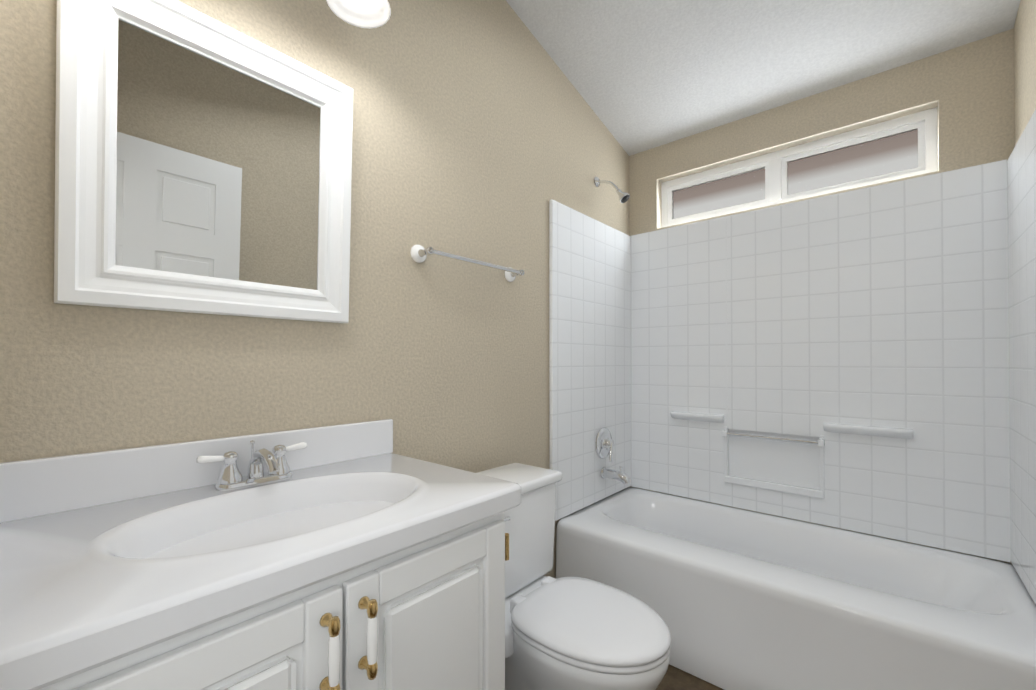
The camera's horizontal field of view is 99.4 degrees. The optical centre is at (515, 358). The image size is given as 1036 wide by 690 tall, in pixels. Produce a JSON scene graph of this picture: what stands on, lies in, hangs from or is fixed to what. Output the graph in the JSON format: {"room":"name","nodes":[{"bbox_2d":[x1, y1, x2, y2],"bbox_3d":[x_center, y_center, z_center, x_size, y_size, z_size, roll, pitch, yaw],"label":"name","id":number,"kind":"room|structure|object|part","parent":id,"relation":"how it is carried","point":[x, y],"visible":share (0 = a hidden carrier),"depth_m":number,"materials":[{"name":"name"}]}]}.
{"room":"bathroom","nodes":[
{"label":"bathroom","id":0,"kind":"room"},
{"bbox_2d":[0,0,628,578],"bbox_3d":[-0.501,-0.563,1.295,0.171,3.400,3.830,0,-1,41],"label":"wall","id":1,"kind":"structure","parent":0,"point":[480,132],"depth_m":1.11,"materials":[{"name":"beige paint"}]},
{"bbox_3d":[-0.656,-0.429,1.023,0.049,0.656,0.574,0,-1,41],"label":"mirror frame","id":2,"kind":"part","parent":1,"relation":"part of","materials":[{"name":"white wood"}]},
{"bbox_2d":[326,0,390,28],"bbox_3d":[-0.598,-1.029,0.979,0.200,0.183,0.720,0,-1,41],"label":"light","id":3,"kind":"object","parent":1,"relation":"attached to","point":[369,14],"visible":1,"depth_m":1.21,"materials":[{"name":"white glass"}]},
{"bbox_2d":[411,244,524,281],"bbox_3d":[-0.143,-0.344,1.594,0.076,0.060,0.513,0,-1,41],"label":"towel rail","id":4,"kind":"object","parent":1,"relation":"attached to","point":[419,253],"visible":1,"depth_m":1.49,"materials":[{"name":"silver metal"}]},
{"bbox_2d":[594,176,629,202],"bbox_3d":[0.500,-0.874,2.256,0.185,0.175,0.058,0,-1,41],"label":"shower head","id":5,"kind":"object","parent":1,"relation":"attached to","point":[624,197],"visible":1,"depth_m":2.23},
{"bbox_2d":[656,664,723,689],"bbox_3d":[0.099,1.183,0.762,1.780,0.100,3.830,0,-1,41],"label":"floor","id":6,"kind":"structure","parent":0,"point":[674,678],"depth_m":1.54,"materials":[{"name":"brown tile"}]},
{"bbox_2d":[0,419,520,689],"bbox_3d":[-0.443,0.657,0.861,0.568,0.949,0.820,0,-1,41],"label":"bathroom vanity","id":7,"kind":"object","parent":6,"relation":"on","point":[356,556],"visible":1,"depth_m":0.75,"materials":[{"name":"white painted wood"},{"name":"brass"},{"name":"white ceramic"}]},
{"bbox_2d":[196,440,306,490],"bbox_3d":[-0.561,0.237,0.978,0.143,0.095,0.226,0,-1,41],"label":"faucet","id":8,"kind":"object","parent":7,"relation":"on","point":[278,477],"depth_m":0.97,"materials":[{"name":"silver metal"}]},
{"bbox_2d":[477,463,670,689],"bbox_3d":[0.114,0.767,1.308,0.690,0.740,0.444,0,-1,41],"label":"toilet","id":9,"kind":"object","parent":6,"relation":"on","point":[570,633],"visible":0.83,"depth_m":1.21,"materials":[{"name":"white ceramic"}]},
{"bbox_2d":[556,487,1035,689],"bbox_3d":[0.989,0.939,1.790,1.512,0.396,0.785,0,-1,41],"label":"bathtub","id":10,"kind":"object","parent":6,"relation":"on","point":[737,599],"visible":0.96,"depth_m":1.53,"materials":[{"name":"white ceramic"}]},
{"bbox_2d":[506,0,1019,155],"bbox_3d":[0.099,-1.662,0.783,1.760,0.969,3.830,0,-1,41],"label":"ceiling","id":11,"kind":"structure","parent":0,"point":[642,75],"depth_m":1.84,"materials":[{"name":"paint"}]},
{"bbox_2d":[629,29,1013,564],"bbox_3d":[1.302,-0.080,2.157,1.520,2.447,0.160,0,-1,41],"label":"wall","id":12,"kind":"structure","parent":0,"point":[967,90],"depth_m":1.86,"materials":[{"name":"beige paint"}]},
{"bbox_2d":[549,109,1035,604],"bbox_3d":[0.905,0.006,1.699,1.518,1.461,1.050,0,-1,41],"label":"tiled wall","id":13,"kind":"structure","parent":12,"relation":"attached to","point":[863,360],"depth_m":1.95,"materials":[{"name":"white tile"}]},
{"bbox_2d":[595,427,613,462],"bbox_3d":[0.489,0.448,2.289,0.067,0.171,0.164,0,-1,41],"label":"shower valve","id":14,"kind":"object","parent":13,"relation":"attached to","point":[604,443],"visible":1,"depth_m":2.27,"materials":[{"name":"silver metal"}]},
{"bbox_2d":[601,467,629,483],"bbox_3d":[0.520,0.596,2.261,0.148,0.085,0.060,0,-1,41],"label":"tub spout","id":15,"kind":"object","parent":13,"relation":"attached to","point":[621,476],"visible":1,"depth_m":2.25,"materials":[{"name":"silver metal"}]},
{"bbox_2d":[661,107,937,227],"bbox_3d":[1.294,-0.879,2.176,1.156,0.285,0.048,0,-1,41],"label":"window","id":16,"kind":"structure","parent":12,"relation":"in","point":[898,148],"depth_m":2.08,"materials":[{"name":"white plastic"}]},
{"bbox_2d":[1013,0,1035,146],"bbox_3d":[0.718,-0.571,0.237,0.120,3.400,3.830,0,-1,41],"label":"wall","id":17,"kind":"structure","parent":0,"point":[1024,28],"depth_m":1.47,"materials":[{"name":"beige paint"}]}
]}

